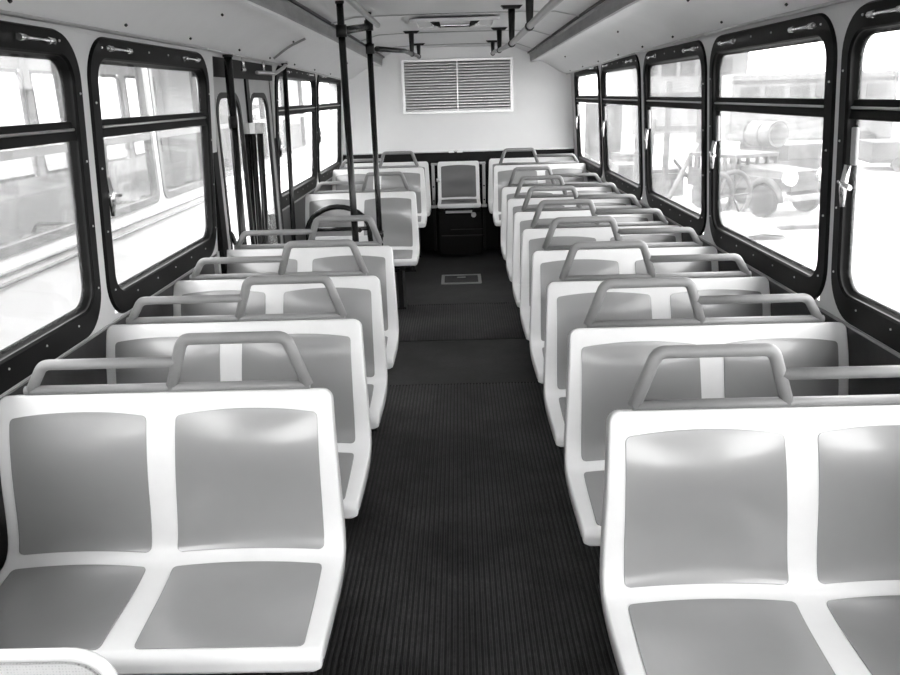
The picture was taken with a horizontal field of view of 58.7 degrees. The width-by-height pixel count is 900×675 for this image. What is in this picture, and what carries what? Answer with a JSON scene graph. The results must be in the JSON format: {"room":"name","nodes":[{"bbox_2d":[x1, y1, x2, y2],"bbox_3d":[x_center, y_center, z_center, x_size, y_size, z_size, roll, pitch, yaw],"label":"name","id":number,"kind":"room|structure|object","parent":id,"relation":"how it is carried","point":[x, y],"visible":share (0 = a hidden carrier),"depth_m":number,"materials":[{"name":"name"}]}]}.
{"room":"bus interior","nodes":[
{"label":"bus interior","id":0,"kind":"room"},
{"bbox_2d":[0,15,342,395],"bbox_3d":[-1.203,-0.814,3.657,0.089,1.008,10.450,-1,17,1],"label":"wall","id":1,"kind":"structure","parent":0,"point":[81,43],"depth_m":2.76,"materials":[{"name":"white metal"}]},
{"bbox_2d":[0,20,100,394],"bbox_3d":[-1.199,-0.312,2.049,0.112,0.968,1.280,-1,17,1],"label":"window","id":2,"kind":"structure","parent":1,"relation":"in","point":[18,360],"depth_m":2.48,"materials":[{"name":"black paint"}]},
{"bbox_2d":[87,37,216,312],"bbox_3d":[-1.187,-0.708,3.350,0.112,0.968,1.320,-1,17,1],"label":"window","id":3,"kind":"structure","parent":1,"relation":"in","point":[123,296],"depth_m":3.12,"materials":[{"name":"black paint"}]},
{"bbox_2d":[0,179,331,570],"bbox_3d":[-1.271,0.252,3.511,0.060,0.942,11.350,-1,17,1],"label":"panel","id":4,"kind":"object","parent":1,"relation":"attached to","point":[96,347],"visible":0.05,"depth_m":2.86,"materials":[{"name":"black plastic"}]},
{"bbox_2d":[0,177,331,399],"bbox_3d":[-1.232,-0.317,3.756,0.058,0.010,10.350,-1,17,1],"label":"trim","id":5,"kind":"structure","parent":1,"relation":"attached to","point":[25,381],"depth_m":2.78,"materials":[{"name":"metal"}]},
{"bbox_2d":[0,9,340,79],"bbox_3d":[-1.145,-1.113,3.069,0.030,0.081,11.300,-1,17,1],"label":"trim","id":6,"kind":"structure","parent":1,"relation":"attached to","point":[2,12],"depth_m":2.80,"materials":[{"name":"metal"}]},
{"bbox_2d":[214,251,221,273],"bbox_3d":[-1.197,0.011,4.278,0.025,0.952,0.042,-1,17,1],"label":"trim","id":7,"kind":"structure","parent":1,"relation":"attached to","point":[217,267],"depth_m":4.15,"materials":[{"name":"grey metal"}]},
{"bbox_2d":[191,56,288,273],"bbox_3d":[-1.137,-0.557,4.881,0.201,2.186,1.463,-1,17,1],"label":"door","id":8,"kind":"structure","parent":1,"relation":"in","point":[250,78],"depth_m":4.59,"materials":[{"name":"black metal"}]},
{"bbox_2d":[241,57,245,70],"bbox_3d":[-1.134,-1.498,4.384,0.027,0.075,0.028,-1,17,1],"label":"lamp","id":9,"kind":"object","parent":8,"relation":"attached to","point":[243,68],"depth_m":4.38,"materials":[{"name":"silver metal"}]},
{"bbox_2d":[274,65,317,208],"bbox_3d":[-1.161,-1.563,6.162,0.112,0.968,1.600,-1,17,1],"label":"window","id":10,"kind":"structure","parent":1,"relation":"in","point":[302,188],"depth_m":6.24,"materials":[{"name":"black paint"}]},
{"bbox_2d":[316,75,341,182],"bbox_3d":[-1.147,-2.023,7.679,0.112,0.968,1.470,-1,17,1],"label":"window","id":11,"kind":"structure","parent":1,"relation":"in","point":[325,174],"depth_m":7.68,"materials":[{"name":"black paint"}]},
{"bbox_2d":[173,248,618,674],"bbox_3d":[0.071,0.681,3.577,2.720,0.106,11.250,-1,17,1],"label":"floor","id":12,"kind":"structure","parent":0,"point":[467,554],"depth_m":3.21,"materials":[{"name":"black rubber"}]},
{"bbox_2d":[0,647,117,674],"bbox_3d":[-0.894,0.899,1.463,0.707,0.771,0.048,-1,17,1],"label":"seat","id":13,"kind":"object","parent":12,"relation":"on","point":[61,660],"visible":1,"depth_m":1.35,"materials":[{"name":"white plastic"}]},
{"bbox_2d":[0,331,345,674],"bbox_3d":[-0.777,0.564,2.059,0.962,1.060,0.520,-1,17,1],"label":"seat","id":14,"kind":"object","parent":12,"relation":"on","point":[171,527],"visible":0.98,"depth_m":2.16,"materials":[{"name":"white plastic"}]},
{"bbox_2d":[231,231,236,244],"bbox_3d":[-1.151,-0.105,4.410,0.100,0.996,0.061,-1,17,1],"label":"rail","id":15,"kind":"object","parent":12,"relation":"on","point":[233,238],"visible":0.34,"depth_m":4.27,"materials":[{"name":"black metal"}]},
{"bbox_2d":[106,274,371,518],"bbox_3d":[-0.770,0.361,2.727,0.962,1.060,0.520,-1,17,1],"label":"seat","id":16,"kind":"object","parent":12,"relation":"on","point":[331,349],"visible":0.36,"depth_m":2.83,"materials":[{"name":"grey plastic"}]},
{"bbox_2d":[173,239,387,428],"bbox_3d":[-0.764,0.156,3.400,0.962,1.060,0.520,-1,17,1],"label":"seat","id":17,"kind":"object","parent":12,"relation":"on","point":[359,293],"visible":0.34,"depth_m":3.50,"materials":[{"name":"grey plastic"}]},
{"bbox_2d":[281,63,295,240],"bbox_3d":[-1.090,-0.892,5.488,0.113,1.873,0.073,-1,17,1],"label":"pole","id":18,"kind":"object","parent":12,"relation":"on","point":[284,72],"visible":0.57,"depth_m":5.36,"materials":[{"name":"black metal"}]},
{"bbox_2d":[227,215,398,431],"bbox_3d":[-0.758,-0.055,4.096,0.962,1.060,0.520,-1,17,1],"label":"seat","id":19,"kind":"object","parent":12,"relation":"on","point":[378,259],"visible":0.24,"depth_m":4.19,"materials":[{"name":"grey plastic"}]},
{"bbox_2d":[305,204,372,241],"bbox_3d":[-0.768,-0.469,5.660,0.516,0.944,0.079,-1,17,1],"label":"hoop","id":20,"kind":"object","parent":12,"relation":"on","point":[369,237],"visible":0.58,"depth_m":5.57,"materials":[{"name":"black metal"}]},
{"bbox_2d":[335,1,369,241],"bbox_3d":[-0.503,-0.782,4.642,0.081,2.118,0.611,0,17,5],"label":"pole","id":21,"kind":"object","parent":12,"relation":"on","point":[342,30],"visible":0.7,"depth_m":4.24,"materials":[{"name":"black metal"}]},
{"bbox_2d":[305,171,419,308],"bbox_3d":[-0.736,-0.767,6.439,0.962,1.060,0.520,-1,17,1],"label":"seat","id":22,"kind":"object","parent":12,"relation":"on","point":[398,206],"visible":0.38,"depth_m":6.54,"materials":[{"name":"grey plastic"}]},
{"bbox_2d":[364,12,383,245],"bbox_3d":[-0.447,-0.879,4.957,0.074,2.118,0.088,-1,17,1],"label":"pole","id":23,"kind":"object","parent":12,"relation":"on","point":[369,45],"visible":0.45,"depth_m":4.83,"materials":[{"name":"black metal"}]},
{"bbox_2d":[332,151,426,271],"bbox_3d":[-0.712,-1.216,7.794,0.962,1.130,0.520,-1,17,1],"label":"seat","id":24,"kind":"object","parent":12,"relation":"on","point":[414,175],"visible":0.33,"depth_m":7.88,"materials":[{"name":"white plastic"}]},
{"bbox_2d":[344,161,430,256],"bbox_3d":[-0.685,-1.348,8.506,0.962,0.968,0.520,-1,17,1],"label":"seat","id":25,"kind":"object","parent":12,"relation":"on","point":[424,164],"visible":0.12,"depth_m":8.57,"materials":[{"name":"white plastic"}]},
{"bbox_2d":[431,163,436,250],"bbox_3d":[-0.164,-1.415,8.714,0.075,0.945,0.105,-1,17,1],"label":"bracket","id":26,"kind":"object","parent":12,"relation":"on","point":[434,206],"visible":1,"depth_m":8.66,"materials":[{"name":"grey metal"}]},
{"bbox_2d":[438,207,483,255],"bbox_3d":[0.123,-1.160,8.648,0.475,0.480,0.435,-1,17,1],"label":"box","id":27,"kind":"object","parent":12,"relation":"on","point":[460,231],"visible":0.94,"depth_m":8.48,"materials":[{"name":"black"}]},
{"bbox_2d":[436,161,480,210],"bbox_3d":[0.087,-1.602,8.444,0.460,0.474,0.468,-1,17,1],"label":"seat","id":28,"kind":"object","parent":27,"relation":"on","point":[458,181],"visible":1,"depth_m":8.56,"materials":[{"name":"white plastic"}]},
{"bbox_2d":[441,274,481,283],"bbox_3d":[0.106,-0.544,7.432,0.370,0.007,0.380,-1,17,1],"label":"floor hatch","id":29,"kind":"object","parent":12,"relation":"on","point":[454,278],"visible":1,"depth_m":7.42,"materials":[{"name":"metal"}]},
{"bbox_2d":[479,162,486,248],"bbox_3d":[0.365,-1.428,8.706,0.075,0.945,0.105,-1,17,1],"label":"bracket","id":30,"kind":"object","parent":12,"relation":"on","point":[484,205],"visible":1,"depth_m":8.65,"materials":[{"name":"grey metal"}]},
{"bbox_2d":[488,156,573,254],"bbox_3d":[0.892,-1.391,8.478,0.962,0.978,0.520,-1,17,1],"label":"seat","id":31,"kind":"object","parent":12,"relation":"on","point":[492,162],"visible":0.1,"depth_m":8.55,"materials":[{"name":"white plastic"}]},
{"bbox_2d":[493,148,586,269],"bbox_3d":[0.901,-1.244,7.728,0.962,1.130,0.520,-1,17,1],"label":"seat","id":32,"kind":"object","parent":12,"relation":"on","point":[502,173],"visible":0.27,"depth_m":7.82,"materials":[{"name":"white plastic"}]},
{"bbox_2d":[501,166,611,259],"bbox_3d":[0.902,-0.841,6.521,0.962,1.060,0.520,-1,17,1],"label":"seat","id":33,"kind":"object","parent":12,"relation":"on","point":[508,193],"visible":0.16,"depth_m":6.62,"materials":[{"name":"grey plastic"}]},
{"bbox_2d":[506,175,630,281],"bbox_3d":[0.896,-0.618,5.789,0.962,1.060,0.520,-1,17,1],"label":"seat","id":34,"kind":"object","parent":12,"relation":"on","point":[513,205],"visible":0.11,"depth_m":5.89,"materials":[{"name":"grey plastic"}]},
{"bbox_2d":[512,185,652,307],"bbox_3d":[0.889,-0.414,5.119,0.962,1.060,0.520,-1,17,1],"label":"seat","id":35,"kind":"object","parent":12,"relation":"on","point":[522,220],"visible":0.21,"depth_m":5.22,"materials":[{"name":"grey plastic"}]},
{"bbox_2d":[520,199,681,394],"bbox_3d":[0.883,-0.214,4.460,0.962,1.060,0.520,-1,17,1],"label":"seat","id":36,"kind":"object","parent":12,"relation":"on","point":[532,240],"visible":0.22,"depth_m":4.56,"materials":[{"name":"grey plastic"}]},
{"bbox_2d":[529,216,718,448],"bbox_3d":[0.877,-0.021,3.824,0.962,1.060,0.520,-1,17,1],"label":"seat","id":37,"kind":"object","parent":12,"relation":"on","point":[547,265],"visible":0.2,"depth_m":3.92,"materials":[{"name":"grey plastic"}]},
{"bbox_2d":[543,240,770,446],"bbox_3d":[0.871,0.177,3.173,0.962,1.060,0.520,-1,17,1],"label":"seat","id":38,"kind":"object","parent":12,"relation":"on","point":[568,301],"visible":0.32,"depth_m":3.27,"materials":[{"name":"grey plastic"}]},
{"bbox_2d":[564,277,848,594],"bbox_3d":[0.865,0.375,2.520,0.962,1.060,0.520,-1,17,1],"label":"seat","id":39,"kind":"object","parent":12,"relation":"on","point":[605,365],"visible":0.35,"depth_m":2.62,"materials":[{"name":"grey plastic"}]},
{"bbox_2d":[600,343,899,674],"bbox_3d":[0.859,0.584,1.833,0.962,1.060,0.520,-1,17,1],"label":"seat","id":40,"kind":"object","parent":12,"relation":"on","point":[751,535],"visible":1,"depth_m":1.94,"materials":[{"name":"white plastic"}]},
{"bbox_2d":[0,0,833,79],"bbox_3d":[0.013,-1.282,3.007,2.540,0.354,11.300,-1,17,1],"label":"ceiling","id":41,"kind":"structure","parent":0,"point":[277,31],"depth_m":4.32,"materials":[{"name":"grey plastic"}]},
{"bbox_2d":[345,0,379,27],"bbox_3d":[-0.450,-0.986,1.806,0.124,0.095,6.020,-1,17,1],"label":"handrail","id":42,"kind":"object","parent":41,"relation":"attached to","point":[353,3],"visible":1,"depth_m":3.89,"materials":[{"name":"metal"}]},
{"bbox_2d":[374,31,424,58],"bbox_3d":[-0.319,-2.249,6.180,0.173,0.217,3.034,-1,17,2],"label":"handrail","id":43,"kind":"object","parent":41,"relation":"attached to","point":[412,44],"visible":1,"depth_m":6.11,"materials":[{"name":"black metal"}]},
{"bbox_2d":[409,16,499,28],"bbox_3d":[0.033,-2.083,5.345,0.580,0.050,0.600,-1,17,1],"label":"roof hatch","id":44,"kind":"object","parent":41,"relation":"attached to","point":[489,21],"visible":1,"depth_m":5.18,"materials":[{"name":"white plastic"}]},
{"bbox_2d":[486,0,562,55],"bbox_3d":[0.351,-1.372,3.228,0.142,0.227,8.980,-1,17,1],"label":"handrail","id":45,"kind":"object","parent":41,"relation":"attached to","point":[531,21],"visible":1,"depth_m":4.32,"materials":[{"name":"metal"}]},
{"bbox_2d":[287,0,605,41],"bbox_3d":[0.013,-1.337,3.043,2.720,0.480,11.400,-1,17,1],"label":"roof","id":46,"kind":"structure","parent":0,"point":[287,0],"depth_m":5.93,"materials":[{"name":"grey metal"}]},
{"bbox_2d":[328,38,585,163],"bbox_3d":[0.090,-2.039,8.671,2.720,2.350,0.080,-1,17,1],"label":"wall","id":47,"kind":"structure","parent":0,"point":[541,116],"depth_m":8.53,"materials":[{"name":"white laminate"}]},
{"bbox_2d":[401,57,512,114],"bbox_3d":[0.079,-2.650,8.429,1.170,0.550,0.024,-1,17,1],"label":"air vent","id":48,"kind":"object","parent":47,"relation":"in","point":[453,85],"visible":1,"depth_m":8.42,"materials":[{"name":"metal"}]},
{"bbox_2d":[343,147,573,154],"bbox_3d":[0.090,-2.010,8.615,2.490,0.032,0.044,-1,17,1],"label":"trim","id":49,"kind":"structure","parent":47,"relation":"attached to","point":[457,150],"depth_m":8.61,"materials":[{"name":"metal"}]},
{"bbox_2d":[343,149,574,249],"bbox_3d":[0.105,-1.499,8.783,2.520,1.059,0.019,-1,17,1],"label":"panel","id":50,"kind":"object","parent":47,"relation":"attached to","point":[493,233],"visible":0.07,"depth_m":8.65,"materials":[{"name":"black"}]},
{"bbox_2d":[571,0,899,353],"bbox_3d":[1.272,-0.875,3.616,0.089,1.008,10.450,-1,17,1],"label":"wall","id":51,"kind":"structure","parent":0,"point":[840,18],"depth_m":2.72,"materials":[{"name":"grey metal"}]},
{"bbox_2d":[574,66,602,177],"bbox_3d":[1.291,-2.051,7.533,0.112,0.968,1.490,-1,17,1],"label":"window","id":52,"kind":"structure","parent":51,"relation":"in","point":[591,166],"depth_m":7.54,"materials":[{"name":"black paint"}]},
{"bbox_2d":[600,54,642,200],"bbox_3d":[1.277,-1.595,6.031,0.112,0.968,1.490,-1,17,1],"label":"window","id":53,"kind":"structure","parent":51,"relation":"in","point":[626,185],"depth_m":5.95,"materials":[{"name":"black paint"}]},
{"bbox_2d":[643,40,706,235],"bbox_3d":[1.264,-1.153,4.577,0.112,0.968,1.350,-1,17,1],"label":"window","id":54,"kind":"structure","parent":51,"relation":"in","point":[682,215],"depth_m":4.45,"materials":[{"name":"black paint"}]},
{"bbox_2d":[566,0,872,74],"bbox_3d":[1.181,-1.170,3.030,0.030,0.081,11.300,-1,17,1],"label":"trim","id":55,"kind":"structure","parent":51,"relation":"attached to","point":[834,2],"depth_m":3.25,"materials":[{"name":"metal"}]},
{"bbox_2d":[587,172,899,394],"bbox_3d":[1.388,0.187,3.467,0.060,0.942,11.350,-1,17,1],"label":"panel","id":56,"kind":"object","parent":51,"relation":"attached to","point":[862,351],"depth_m":2.65,"materials":[{"name":"black plastic"}]},
{"bbox_2d":[587,171,899,357],"bbox_3d":[1.329,-0.379,3.714,0.058,0.010,10.350,-1,17,1],"label":"trim","id":57,"kind":"structure","parent":51,"relation":"attached to","point":[878,343],"depth_m":2.79,"materials":[{"name":"metal"}]},
{"bbox_2d":[709,13,837,299],"bbox_3d":[1.251,-0.748,3.245,0.112,0.968,1.313,-1,17,1],"label":"window","id":58,"kind":"structure","parent":51,"relation":"in","point":[788,272],"depth_m":3.04,"materials":[{"name":"black paint"}]},
{"bbox_2d":[831,0,899,352],"bbox_3d":[1.239,-0.359,1.967,0.112,0.968,1.275,-1,17,1],"label":"window","id":59,"kind":"structure","parent":51,"relation":"in","point":[876,319],"depth_m":2.45,"materials":[{"name":"black paint"}]},
{"label":"outside","id":60,"kind":"structure","parent":0,"visible":0},
{"bbox_2d":[0,122,899,311],"bbox_3d":[0.294,-4.692,24.702,120.000,0.300,130.000,-1,17,1],"label":"ground","id":61,"kind":"structure","parent":60,"point":[876,238],"depth_m":16.63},
{"bbox_2d":[0,56,311,349],"bbox_3d":[-3.704,-0.756,5.553,2.482,3.520,17.100,-1,17,1],"label":"bus","id":62,"kind":"object","parent":61,"relation":"on","point":[40,280],"visible":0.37,"depth_m":7.88,"materials":[{"name":"white painted metal"},{"name":"glass"},{"name":"black rubber"}]},
{"bbox_2d":[23,222,69,237],"bbox_3d":[-3.224,-0.479,6.766,0.962,1.060,0.520,-1,17,1],"label":"seat","id":63,"kind":"object","parent":62,"relation":"on","point":[36,225],"visible":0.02,"depth_m":6.85,"materials":[{"name":"grey plastic"}]},
{"bbox_2d":[116,194,149,203],"bbox_3d":[-3.212,-0.887,8.105,0.962,1.060,0.520,-1,17,1],"label":"seat","id":64,"kind":"object","parent":62,"relation":"on","point":[142,196],"visible":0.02,"depth_m":8.18,"materials":[{"name":"grey plastic"}]},
{"bbox_2d":[145,180,196,197],"bbox_3d":[-3.199,-1.294,9.445,0.962,1.060,0.520,-1,17,1],"label":"seat","id":65,"kind":"object","parent":62,"relation":"on","point":[187,181],"visible":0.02,"depth_m":9.52,"materials":[{"name":"grey plastic"}]},
{"bbox_2d":[584,152,611,169],"bbox_3d":[4.582,-5.439,24.957,2.040,0.720,2.410,-1,17,1],"label":"logs","id":66,"kind":"object","parent":61,"relation":"on","point":[586,155],"visible":0.06,"depth_m":23.84},
{"bbox_2d":[585,94,621,161],"bbox_3d":[4.712,-7.971,30.458,3.400,2.380,2.800,-3,17,-5],"label":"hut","id":67,"kind":"object","parent":61,"relation":"on","point":[614,111],"visible":0.14,"depth_m":29.38,"materials":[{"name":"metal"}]},
{"bbox_2d":[611,162,633,179],"bbox_3d":[4.327,-3.771,19.299,0.740,0.850,0.840,-1,17,1],"label":"crate","id":68,"kind":"object","parent":61,"relation":"on","point":[625,169],"visible":0.27,"depth_m":18.86,"materials":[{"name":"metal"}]},
{"bbox_2d":[611,151,633,169],"bbox_3d":[4.794,-4.412,21.191,0.740,0.950,0.840,-8,18,-21],"label":"crate","id":69,"kind":"object","parent":61,"relation":"on","point":[628,156],"visible":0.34,"depth_m":20.91,"materials":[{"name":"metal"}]},
{"bbox_2d":[633,77,700,203],"bbox_3d":[4.960,-4.324,17.822,1.610,2.791,0.618,0,17,6],"label":"frame","id":70,"kind":"object","parent":61,"relation":"on","point":[667,127],"visible":0.55,"depth_m":17.93,"materials":[{"name":"grey metal"}]},
{"bbox_2d":[653,166,683,195],"bbox_3d":[5.286,-3.902,19.982,0.840,0.650,0.840,-5,17,-10],"label":"crate","id":71,"kind":"object","parent":61,"relation":"on","point":[657,182],"visible":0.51,"depth_m":19.61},
{"bbox_2d":[607,52,748,134],"bbox_3d":[13.687,-15.975,49.368,6.900,6.200,8.400,-1,17,1],"label":"yard hall","id":72,"kind":"structure","parent":61,"relation":"on","point":[685,75],"depth_m":45.74,"materials":[{"name":"white"}]},
{"bbox_2d":[720,172,733,211],"bbox_3d":[5.138,-2.671,15.341,1.000,1.000,0.100,-15,21,-37],"label":"spoked wheel","id":73,"kind":"object","parent":61,"relation":"on","point":[725,176],"visible":0.34,"depth_m":15.50,"materials":[{"name":"metal"}]},
{"bbox_2d":[721,169,752,212],"bbox_3d":[5.542,-2.798,15.717,1.000,1.000,0.100,-8,18,-21],"label":"spoked wheel","id":74,"kind":"object","parent":61,"relation":"on","point":[740,173],"visible":0.53,"depth_m":15.75,"materials":[{"name":"metal"}]},
{"bbox_2d":[687,149,820,216],"bbox_3d":[6.515,-3.289,16.944,1.386,1.173,2.856,-10,19,-25],"label":"vehicle","id":75,"kind":"object","parent":61,"relation":"on","point":[769,180],"visible":0.74,"depth_m":16.29,"materials":[{"name":"metal"}]},
{"bbox_2d":[734,163,817,191],"bbox_3d":[6.759,-3.297,16.421,1.190,0.424,1.318,-10,19,-25],"label":"truck","id":76,"kind":"object","parent":75,"relation":"attached to","point":[777,173],"depth_m":15.98,"materials":[{"name":"white metal"}]},
{"bbox_2d":[790,175,820,191],"bbox_3d":[7.060,-3.062,15.864,0.850,0.280,0.026,-10,19,-25],"label":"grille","id":77,"kind":"object","parent":75,"relation":"attached to","point":[800,182],"depth_m":15.84,"materials":[{"name":"metal"}]},
{"bbox_2d":[721,211,787,237],"bbox_3d":[5.186,-1.986,14.182,1.100,0.360,1.200,-4,17,-7],"label":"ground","id":78,"kind":"structure","parent":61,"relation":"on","point":[749,225],"depth_m":14.08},
{"bbox_2d":[721,142,821,194],"bbox_3d":[7.879,-4.277,20.173,2.900,1.110,1.200,-7,18,-15],"label":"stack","id":79,"kind":"object","parent":61,"relation":"on","point":[799,154],"visible":0.4,"depth_m":19.98,"materials":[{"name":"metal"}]},
{"bbox_2d":[743,120,788,147],"bbox_3d":[7.810,-5.044,19.796,0.641,0.641,0.938,-7,18,-18],"label":"drum","id":80,"kind":"object","parent":79,"relation":"on","point":[775,134],"visible":1,"depth_m":19.49,"materials":[{"name":"metal"}]},
{"bbox_2d":[773,223,818,230],"bbox_3d":[6.343,-2.030,14.694,1.100,0.080,0.180,-3,17,-5],"label":"plank","id":81,"kind":"object","parent":61,"relation":"on","point":[809,225],"visible":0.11,"depth_m":14.62,"materials":[{"name":"white wood"}]},
{"bbox_2d":[721,69,899,157],"bbox_3d":[13.088,-8.280,29.679,5.600,2.950,2.450,1,17,9],"label":"coach","id":82,"kind":"object","parent":61,"relation":"on","point":[876,84],"visible":0.52,"depth_m":28.49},
{"bbox_2d":[858,138,899,171],"bbox_3d":[14.052,-5.525,24.131,3.000,0.850,1.850,2,17,11],"label":"trailer","id":83,"kind":"object","parent":61,"relation":"on","point":[887,150],"visible":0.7,"depth_m":23.53,"materials":[{"name":"metal"}]},
{"bbox_3d":[-1.284,0.414,5.186,0.090,0.240,1.400,-1,17,1],"label":"sill","id":84,"kind":"structure","parent":0,"visible":0},
{"bbox_3d":[-1.086,0.504,5.212,0.360,0.040,1.340,-1,17,1],"label":"step","id":85,"kind":"structure","parent":84,"relation":"attached to","visible":0},
{"bbox_2d":[222,54,246,244],"bbox_3d":[-1.134,-0.409,4.381,0.118,2.153,0.092,-1,17,1],"label":"pole","id":86,"kind":"object","parent":85,"relation":"on","point":[228,66],"visible":0.56,"depth_m":4.18,"materials":[{"name":"black metal"}]},
{"bbox_2d":[243,123,256,243],"bbox_3d":[-1.176,-0.371,4.863,0.092,1.803,0.038,-1,17,1],"label":"barrier post","id":87,"kind":"object","parent":85,"relation":"on","point":[246,125],"visible":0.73,"depth_m":4.66,"materials":[{"name":"black metal"}]},
{"bbox_2d":[249,123,262,243],"bbox_3d":[-1.139,-0.371,4.862,0.086,1.802,0.038,-1,17,1],"label":"barrier post","id":88,"kind":"object","parent":85,"relation":"on","point":[252,129],"visible":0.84,"depth_m":4.68,"materials":[{"name":"black metal"}]},
{"bbox_2d":[255,123,269,243],"bbox_3d":[-1.101,-0.372,4.862,0.092,1.803,0.038,-1,17,1],"label":"barrier post","id":89,"kind":"object","parent":85,"relation":"on","point":[258,126],"visible":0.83,"depth_m":4.68,"materials":[{"name":"black metal"}]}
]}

